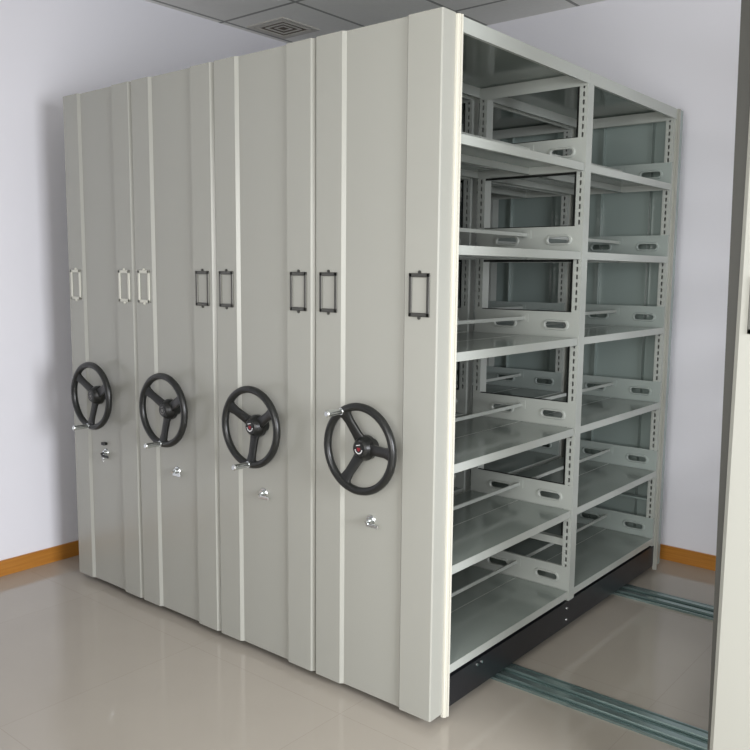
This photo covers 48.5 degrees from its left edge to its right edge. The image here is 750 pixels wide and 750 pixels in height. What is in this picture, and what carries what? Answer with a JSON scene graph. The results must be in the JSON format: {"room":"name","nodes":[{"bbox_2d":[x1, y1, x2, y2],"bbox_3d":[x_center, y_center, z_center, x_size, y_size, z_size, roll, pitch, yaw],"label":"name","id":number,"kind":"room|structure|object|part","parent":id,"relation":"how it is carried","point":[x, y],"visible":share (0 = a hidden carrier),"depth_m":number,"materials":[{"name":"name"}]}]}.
{"room":"archive storage room","nodes":[
{"label":"archive storage room","id":0,"kind":"room"},
{"bbox_2d":[0,0,286,560],"bbox_3d":[-1.966,-0.461,3.886,0.120,2.948,5.354,6,9,39],"label":"wall","id":1,"kind":"structure","parent":0,"point":[51,50],"depth_m":4.17,"materials":[{"name":"white paint"}]},
{"bbox_2d":[0,540,78,576],"bbox_3d":[-1.928,0.968,4.021,0.012,0.078,5.114,6,9,39],"label":"baseboard","id":2,"kind":"structure","parent":1,"relation":"attached to","point":[8,566],"depth_m":4.26,"materials":[{"name":"orange wood"}]},
{"bbox_2d":[0,555,714,749],"bbox_3d":[0.585,1.336,1.966,6.784,0.100,5.354,6,9,39],"label":"floor","id":3,"kind":"structure","parent":0,"point":[87,662],"depth_m":3.08,"materials":[{"name":"tile"}]},
{"bbox_2d":[490,663,707,749],"bbox_3d":[0.433,1.121,3.219,4.200,0.016,0.145,6,9,39],"label":"rail","id":4,"kind":"object","parent":3,"relation":"on","point":[684,736],"visible":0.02,"depth_m":2.90,"materials":[{"name":"silver metal"}]},
{"bbox_2d":[63,81,143,597],"bbox_3d":[-0.649,-0.211,4.531,0.535,2.283,2.186,6,9,39],"label":"shelving unit","id":5,"kind":"object","parent":4,"relation":"on","point":[97,123],"visible":0.27,"depth_m":3.79,"materials":[{"name":"grey paint"}]},
{"bbox_3d":[-1.382,-0.153,3.958,0.141,2.270,0.068,6,9,39],"label":"panel","id":6,"kind":"part","parent":5,"relation":"part of","materials":[{"name":"grey metal"}]},
{"bbox_3d":[-1.244,-0.135,3.817,0.256,2.270,0.002,6,9,39],"label":"panel","id":7,"kind":"part","parent":5,"relation":"part of","materials":[{"name":"grey metal"}]},
{"bbox_3d":[-1.080,-0.120,3.711,0.141,2.270,0.068,6,9,39],"label":"panel","id":8,"kind":"part","parent":5,"relation":"part of","materials":[{"name":"grey metal"}]},
{"bbox_2d":[131,62,476,630],"bbox_3d":[-0.236,-0.165,4.191,0.535,2.283,2.186,6,9,39],"label":"shelving unit","id":9,"kind":"object","parent":4,"relation":"on","point":[173,128],"visible":0.34,"depth_m":3.45,"materials":[{"name":"grey paint"}]},
{"bbox_3d":[-0.969,-0.107,3.619,0.141,2.270,0.068,6,9,39],"label":"panel","id":10,"kind":"part","parent":9,"relation":"part of","materials":[{"name":"grey metal"}]},
{"bbox_3d":[-0.831,-0.089,3.478,0.256,2.270,0.002,6,9,39],"label":"panel","id":11,"kind":"part","parent":9,"relation":"part of","materials":[{"name":"grey metal"}]},
{"bbox_3d":[-0.667,-0.074,3.371,0.141,2.270,0.068,6,9,39],"label":"panel","id":12,"kind":"part","parent":9,"relation":"part of","materials":[{"name":"grey metal"}]},
{"bbox_3d":[0.453,-0.267,5.018,0.256,2.270,0.002,6,9,39],"label":"panel","id":13,"kind":"part","parent":9,"relation":"part of","materials":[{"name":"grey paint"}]},
{"bbox_3d":[0.396,-0.028,4.953,0.496,0.102,0.018,6,9,39],"label":"plate","id":14,"kind":"part","parent":9,"relation":"part of","materials":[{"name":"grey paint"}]},
{"bbox_3d":[0.591,-0.278,4.798,0.037,2.117,0.060,6,9,39],"label":"upright post","id":15,"kind":"part","parent":9,"relation":"part of","materials":[{"name":"grey metal"}]},
{"bbox_2d":[214,38,575,670],"bbox_3d":[0.177,-0.119,3.852,0.535,2.283,2.186,6,9,39],"label":"shelving unit","id":16,"kind":"object","parent":4,"relation":"on","point":[265,100],"visible":0.48,"depth_m":3.16,"materials":[{"name":"grey paint"}]},
{"bbox_3d":[-0.555,-0.061,3.280,0.141,2.270,0.068,6,9,39],"label":"panel","id":17,"kind":"part","parent":16,"relation":"part of","materials":[{"name":"grey metal"}]},
{"bbox_3d":[-0.418,-0.043,3.138,0.256,2.270,0.002,6,9,39],"label":"panel","id":18,"kind":"part","parent":16,"relation":"part of","materials":[{"name":"grey metal"}]},
{"bbox_3d":[-0.253,-0.028,3.032,0.141,2.270,0.068,6,9,39],"label":"panel","id":19,"kind":"part","parent":16,"relation":"part of","materials":[{"name":"grey metal"}]},
{"bbox_3d":[0.025,0.560,3.535,0.247,0.030,0.876,6,9,39],"label":"shelf","id":20,"kind":"part","parent":16,"relation":"part of","materials":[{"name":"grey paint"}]},
{"bbox_3d":[0.214,0.445,3.946,0.496,0.102,0.018,6,9,39],"label":"plate","id":21,"kind":"part","parent":16,"relation":"part of","materials":[{"name":"grey paint"}]},
{"bbox_3d":[0.028,0.216,3.492,0.247,0.030,0.876,6,9,39],"label":"shelf","id":22,"kind":"part","parent":16,"relation":"part of","materials":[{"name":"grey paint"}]},
{"bbox_3d":[0.217,0.100,3.904,0.496,0.102,0.018,6,9,39],"label":"plate","id":23,"kind":"part","parent":16,"relation":"part of","materials":[{"name":"grey paint"}]},
{"bbox_3d":[0.220,-0.268,3.858,0.496,0.102,0.018,6,9,39],"label":"plate","id":24,"kind":"part","parent":16,"relation":"part of","materials":[{"name":"grey paint"}]},
{"bbox_3d":[0.224,-0.610,3.816,0.496,0.102,0.018,6,9,39],"label":"plate","id":25,"kind":"part","parent":16,"relation":"part of","materials":[{"name":"grey paint"}]},
{"bbox_3d":[0.038,-0.838,3.362,0.247,0.030,0.876,6,9,39],"label":"shelf","id":26,"kind":"part","parent":16,"relation":"part of","materials":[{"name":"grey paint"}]},
{"bbox_3d":[0.226,-1.221,3.736,0.496,0.047,0.002,6,9,39],"label":"rail","id":27,"kind":"part","parent":16,"relation":"part of","materials":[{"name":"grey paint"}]},
{"bbox_3d":[0.412,-0.148,3.742,0.037,2.117,0.050,6,9,39],"label":"upright post","id":28,"kind":"part","parent":16,"relation":"part of","materials":[{"name":"grey metal"}]},
{"bbox_3d":[0.430,0.112,4.362,0.247,0.030,0.870,6,9,39],"label":"shelf","id":29,"kind":"part","parent":16,"relation":"part of","materials":[{"name":"grey metal"}]},
{"bbox_3d":[0.440,-0.942,4.231,0.247,0.030,0.870,6,9,39],"label":"shelf","id":30,"kind":"part","parent":16,"relation":"part of","materials":[{"name":"grey metal"}]},
{"bbox_3d":[0.655,-0.271,4.746,0.037,2.117,0.060,6,9,39],"label":"upright post","id":31,"kind":"part","parent":16,"relation":"part of","materials":[{"name":"grey metal"}]},
{"bbox_3d":[0.701,-0.236,4.785,0.141,2.270,0.068,6,9,39],"label":"panel","id":32,"kind":"part","parent":16,"relation":"part of","materials":[{"name":"grey paint"}]},
{"bbox_3d":[0.619,0.478,4.247,0.247,0.030,0.870,6,9,39],"label":"shelf","id":33,"kind":"part","parent":16,"relation":"part of","materials":[{"name":"grey metal"}]},
{"bbox_3d":[0.625,-0.235,4.159,0.247,0.030,0.870,6,9,39],"label":"shelf","id":34,"kind":"part","parent":16,"relation":"part of","materials":[{"name":"grey metal"}]},
{"bbox_3d":[0.632,-0.921,4.074,0.247,0.030,0.870,6,9,39],"label":"shelf","id":35,"kind":"part","parent":16,"relation":"part of","materials":[{"name":"grey metal"}]},
{"bbox_3d":[0.622,0.133,4.204,0.247,0.030,0.870,6,9,39],"label":"shelf","id":36,"kind":"part","parent":16,"relation":"part of","materials":[{"name":"grey metal"}]},
{"bbox_3d":[0.628,-0.577,4.116,0.247,0.030,0.870,6,9,39],"label":"shelf","id":37,"kind":"part","parent":16,"relation":"part of","materials":[{"name":"grey metal"}]},
{"bbox_3d":[0.809,0.018,4.613,0.496,0.102,0.018,6,9,39],"label":"plate","id":38,"kind":"part","parent":16,"relation":"part of","materials":[{"name":"grey paint"}]},
{"bbox_3d":[0.812,-0.350,4.568,0.496,0.102,0.018,6,9,39],"label":"plate","id":39,"kind":"part","parent":16,"relation":"part of","materials":[{"name":"grey paint"}]},
{"bbox_3d":[0.867,-0.221,4.678,0.256,2.270,0.002,6,9,39],"label":"panel","id":40,"kind":"part","parent":16,"relation":"part of","materials":[{"name":"grey paint"}]},
{"bbox_3d":[0.819,-1.303,4.446,0.496,0.047,0.002,6,9,39],"label":"rail","id":41,"kind":"part","parent":16,"relation":"part of","materials":[{"name":"grey metal"}]},
{"bbox_3d":[0.816,-0.693,4.525,0.496,0.102,0.018,6,9,39],"label":"plate","id":42,"kind":"part","parent":16,"relation":"part of","materials":[{"name":"grey paint"}]},
{"bbox_3d":[0.806,0.362,4.656,0.496,0.102,0.018,6,9,39],"label":"plate","id":43,"kind":"part","parent":16,"relation":"part of","materials":[{"name":"grey paint"}]},
{"bbox_3d":[1.003,-0.203,4.538,0.141,2.270,0.068,6,9,39],"label":"panel","id":44,"kind":"part","parent":16,"relation":"part of","materials":[{"name":"grey paint"}]},
{"bbox_3d":[1.004,-0.232,4.459,0.037,2.117,0.060,6,9,39],"label":"upright post","id":45,"kind":"part","parent":16,"relation":"part of","materials":[{"name":"grey metal"}]},
{"bbox_2d":[316,7,682,721],"bbox_3d":[0.595,-0.073,3.509,0.546,2.283,2.186,6,9,39],"label":"shelving unit","id":46,"kind":"object","parent":4,"relation":"on","point":[425,593],"visible":1,"depth_m":2.99,"materials":[{"name":"grey paint"}]},
{"bbox_3d":[-0.142,-0.015,2.940,0.141,2.270,0.068,6,9,39],"label":"panel","id":47,"kind":"part","parent":46,"relation":"part of","materials":[{"name":"grey metal"}]},
{"bbox_3d":[-0.005,0.003,2.799,0.256,2.270,0.002,6,9,39],"label":"panel","id":48,"kind":"part","parent":46,"relation":"part of","materials":[{"name":"grey metal"}]},
{"bbox_3d":[0.160,0.018,2.692,0.141,2.270,0.068,6,9,39],"label":"panel","id":49,"kind":"part","parent":46,"relation":"part of","materials":[{"name":"grey metal"}]},
{"bbox_3d":[0.469,-0.142,3.696,0.037,2.117,0.050,6,9,39],"label":"upright post","id":50,"kind":"part","parent":46,"relation":"part of","materials":[{"name":"grey metal"}]},
{"bbox_3d":[0.243,0.931,3.396,0.247,0.030,0.876,6,9,39],"label":"shelf","id":51,"kind":"part","parent":46,"relation":"part of","materials":[{"name":"grey metal"}]},
{"bbox_3d":[0.246,0.585,3.353,0.247,0.030,0.876,6,9,39],"label":"shelf","id":52,"kind":"part","parent":46,"relation":"part of","materials":[{"name":"grey metal"}]},
{"bbox_3d":[0.249,0.240,3.310,0.247,0.030,0.876,6,9,39],"label":"shelf","id":53,"kind":"part","parent":46,"relation":"part of","materials":[{"name":"grey metal"}]},
{"bbox_3d":[0.253,-0.128,3.265,0.247,0.030,0.876,6,9,39],"label":"shelf","id":54,"kind":"part","parent":46,"relation":"part of","materials":[{"name":"grey metal"}]},
{"bbox_3d":[0.256,-0.470,3.222,0.247,0.030,0.876,6,9,39],"label":"shelf","id":55,"kind":"part","parent":46,"relation":"part of","materials":[{"name":"grey metal"}]},
{"bbox_3d":[0.259,-0.813,3.180,0.247,0.030,0.876,6,9,39],"label":"shelf","id":56,"kind":"part","parent":46,"relation":"part of","materials":[{"name":"grey metal"}]},
{"bbox_3d":[0.435,0.953,3.238,0.247,0.030,0.876,6,9,39],"label":"shelf","id":57,"kind":"part","parent":46,"relation":"part of","materials":[{"name":"grey metal"}]},
{"bbox_3d":[0.438,0.606,3.196,0.247,0.030,0.876,6,9,39],"label":"shelf","id":58,"kind":"part","parent":46,"relation":"part of","materials":[{"name":"grey metal"}]},
{"bbox_3d":[0.441,0.262,3.153,0.247,0.030,0.876,6,9,39],"label":"shelf","id":59,"kind":"part","parent":46,"relation":"part of","materials":[{"name":"grey metal"}]},
{"bbox_3d":[0.445,-0.106,3.107,0.247,0.030,0.876,6,9,39],"label":"shelf","id":60,"kind":"part","parent":46,"relation":"part of","materials":[{"name":"grey metal"}]},
{"bbox_3d":[0.448,-0.449,3.065,0.247,0.030,0.876,6,9,39],"label":"shelf","id":61,"kind":"part","parent":46,"relation":"part of","materials":[{"name":"grey metal"}]},
{"bbox_3d":[0.624,0.837,3.650,0.496,0.102,0.018,6,9,39],"label":"plate","id":62,"kind":"part","parent":46,"relation":"part of","materials":[{"name":"grey paint"}]},
{"bbox_3d":[0.627,0.490,3.607,0.496,0.102,0.018,6,9,39],"label":"plate","id":63,"kind":"part","parent":46,"relation":"part of","materials":[{"name":"grey paint"}]},
{"bbox_3d":[0.451,-0.792,3.022,0.247,0.030,0.876,6,9,39],"label":"shelf","id":64,"kind":"part","parent":46,"relation":"part of","materials":[{"name":"grey metal"}]},
{"bbox_3d":[0.630,0.146,3.564,0.496,0.102,0.018,6,9,39],"label":"plate","id":65,"kind":"part","parent":46,"relation":"part of","materials":[{"name":"grey paint"}]},
{"bbox_3d":[0.634,-0.222,3.518,0.496,0.102,0.018,6,9,39],"label":"plate","id":66,"kind":"part","parent":46,"relation":"part of","materials":[{"name":"grey paint"}]},
{"bbox_3d":[0.637,-0.564,3.476,0.496,0.102,0.018,6,9,39],"label":"plate","id":67,"kind":"part","parent":46,"relation":"part of","materials":[{"name":"grey paint"}]},
{"bbox_3d":[0.640,-1.175,3.397,0.496,0.047,0.002,6,9,39],"label":"rail","id":68,"kind":"part","parent":46,"relation":"part of","materials":[{"name":"grey metal"}]},
{"bbox_3d":[0.837,0.849,4.108,0.247,0.030,0.870,6,9,39],"label":"shelf","id":69,"kind":"part","parent":46,"relation":"part of","materials":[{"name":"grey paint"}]},
{"bbox_3d":[0.840,0.502,4.065,0.247,0.030,0.870,6,9,39],"label":"shelf","id":70,"kind":"part","parent":46,"relation":"part of","materials":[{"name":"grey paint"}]},
{"bbox_3d":[0.843,0.158,4.022,0.247,0.030,0.870,6,9,39],"label":"shelf","id":71,"kind":"part","parent":46,"relation":"part of","materials":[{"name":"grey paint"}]},
{"bbox_3d":[0.640,-0.908,3.433,0.496,0.102,0.018,6,9,39],"label":"plate","id":72,"kind":"part","parent":46,"relation":"part of","materials":[{"name":"grey paint"}]},
{"bbox_3d":[0.847,-0.210,3.977,0.247,0.030,0.870,6,9,39],"label":"shelf","id":73,"kind":"part","parent":46,"relation":"part of","materials":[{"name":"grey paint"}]},
{"bbox_3d":[0.853,-0.896,3.892,0.247,0.030,0.870,6,9,39],"label":"shelf","id":74,"kind":"part","parent":46,"relation":"part of","materials":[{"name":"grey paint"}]},
{"bbox_3d":[0.850,-0.553,3.934,0.247,0.030,0.870,6,9,39],"label":"shelf","id":75,"kind":"part","parent":46,"relation":"part of","materials":[{"name":"grey metal"}]},
{"bbox_3d":[0.826,-0.103,3.403,0.037,2.117,0.050,6,9,39],"label":"upright post","id":76,"kind":"part","parent":46,"relation":"part of","materials":[{"name":"grey metal"}]},
{"bbox_3d":[1.029,0.870,3.950,0.247,0.030,0.870,6,9,39],"label":"shelf","id":77,"kind":"part","parent":46,"relation":"part of","materials":[{"name":"grey metal"}]},
{"bbox_3d":[1.032,0.523,3.908,0.247,0.030,0.870,6,9,39],"label":"shelf","id":78,"kind":"part","parent":46,"relation":"part of","materials":[{"name":"grey metal"}]},
{"bbox_3d":[1.115,-0.190,4.446,0.141,2.270,0.068,6,9,39],"label":"panel","id":79,"kind":"part","parent":46,"relation":"part of","materials":[{"name":"grey paint"}]},
{"bbox_3d":[1.035,0.179,3.865,0.247,0.030,0.870,6,9,39],"label":"shelf","id":80,"kind":"part","parent":46,"relation":"part of","materials":[{"name":"grey metal"}]},
{"bbox_3d":[1.042,-0.531,3.777,0.247,0.030,0.870,6,9,39],"label":"shelf","id":81,"kind":"part","parent":46,"relation":"part of","materials":[{"name":"grey metal"}]},
{"bbox_3d":[1.039,-0.189,3.819,0.247,0.030,0.870,6,9,39],"label":"shelf","id":82,"kind":"part","parent":46,"relation":"part of","materials":[{"name":"grey metal"}]},
{"bbox_3d":[1.045,-0.875,3.734,0.247,0.030,0.870,6,9,39],"label":"shelf","id":83,"kind":"part","parent":46,"relation":"part of","materials":[{"name":"grey metal"}]},
{"bbox_3d":[1.216,0.754,4.359,0.496,0.102,0.018,6,9,39],"label":"plate","id":84,"kind":"part","parent":46,"relation":"part of","materials":[{"name":"grey paint"}]},
{"bbox_3d":[1.219,0.408,4.316,0.496,0.102,0.018,6,9,39],"label":"plate","id":85,"kind":"part","parent":46,"relation":"part of","materials":[{"name":"grey paint"}]},
{"bbox_3d":[1.280,-0.175,4.339,0.256,2.270,0.002,6,9,39],"label":"panel","id":86,"kind":"part","parent":46,"relation":"part of","materials":[{"name":"grey paint"}]},
{"bbox_3d":[1.222,0.064,4.274,0.496,0.102,0.018,6,9,39],"label":"plate","id":87,"kind":"part","parent":46,"relation":"part of","materials":[{"name":"grey paint"}]},
{"bbox_3d":[1.226,-0.304,4.228,0.496,0.102,0.018,6,9,39],"label":"plate","id":88,"kind":"part","parent":46,"relation":"part of","materials":[{"name":"grey paint"}]},
{"bbox_3d":[1.229,-0.647,4.186,0.496,0.102,0.018,6,9,39],"label":"plate","id":89,"kind":"part","parent":46,"relation":"part of","materials":[{"name":"grey paint"}]},
{"bbox_3d":[1.232,-1.257,4.107,0.496,0.047,0.002,6,9,39],"label":"rail","id":90,"kind":"part","parent":46,"relation":"part of","materials":[{"name":"grey metal"}]},
{"bbox_3d":[1.232,-0.990,4.143,0.496,0.102,0.018,6,9,39],"label":"plate","id":91,"kind":"part","parent":46,"relation":"part of","materials":[{"name":"grey paint"}]},
{"bbox_3d":[1.416,-0.157,4.198,0.141,2.270,0.068,6,9,39],"label":"panel","id":92,"kind":"part","parent":46,"relation":"part of","materials":[{"name":"grey paint"}]},
{"bbox_3d":[1.418,-0.186,4.119,0.037,2.117,0.060,6,9,39],"label":"upright post","id":93,"kind":"part","parent":46,"relation":"part of","materials":[{"name":"grey metal"}]},
{"bbox_2d":[707,0,749,749],"bbox_3d":[1.714,0.040,2.681,0.582,2.283,2.044,6,9,39],"label":"shelving unit","id":94,"kind":"object","parent":4,"relation":"on","point":[729,702],"visible":1,"depth_m":2.07,"materials":[{"name":"grey paint"}]},
{"bbox_2d":[613,584,713,619],"bbox_3d":[1.132,1.024,4.057,4.200,0.016,0.145,6,9,39],"label":"rail","id":95,"kind":"object","parent":3,"relation":"on","point":[702,610],"visible":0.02,"depth_m":3.85,"materials":[{"name":"silver metal"}]},
{"bbox_2d":[145,0,604,42],"bbox_3d":[0.614,-1.678,1.592,6.784,0.080,5.354,6,9,39],"label":"ceiling","id":96,"kind":"structure","parent":0,"point":[329,16],"depth_m":4.59,"materials":[{"name":"tile"}]},
{"bbox_2d":[246,17,319,38],"bbox_3d":[-0.545,-2.061,4.950,0.310,0.008,0.310,6,9,39],"label":"ceiling vent","id":97,"kind":"object","parent":96,"relation":"in","point":[284,28],"visible":1,"depth_m":4.94,"materials":[{"name":"silver metal"}]},
{"bbox_2d":[487,0,740,555],"bbox_3d":[2.269,-0.408,3.780,6.544,2.948,0.120,6,9,39],"label":"wall","id":98,"kind":"structure","parent":0,"point":[683,55],"depth_m":4.24,"materials":[{"name":"white paint"}]},
{"bbox_2d":[660,544,715,570],"bbox_3d":[2.219,1.022,3.902,6.532,0.078,0.012,6,9,39],"label":"baseboard","id":99,"kind":"structure","parent":98,"relation":"attached to","point":[671,553],"depth_m":4.37,"materials":[{"name":"orange wood"}]}
]}

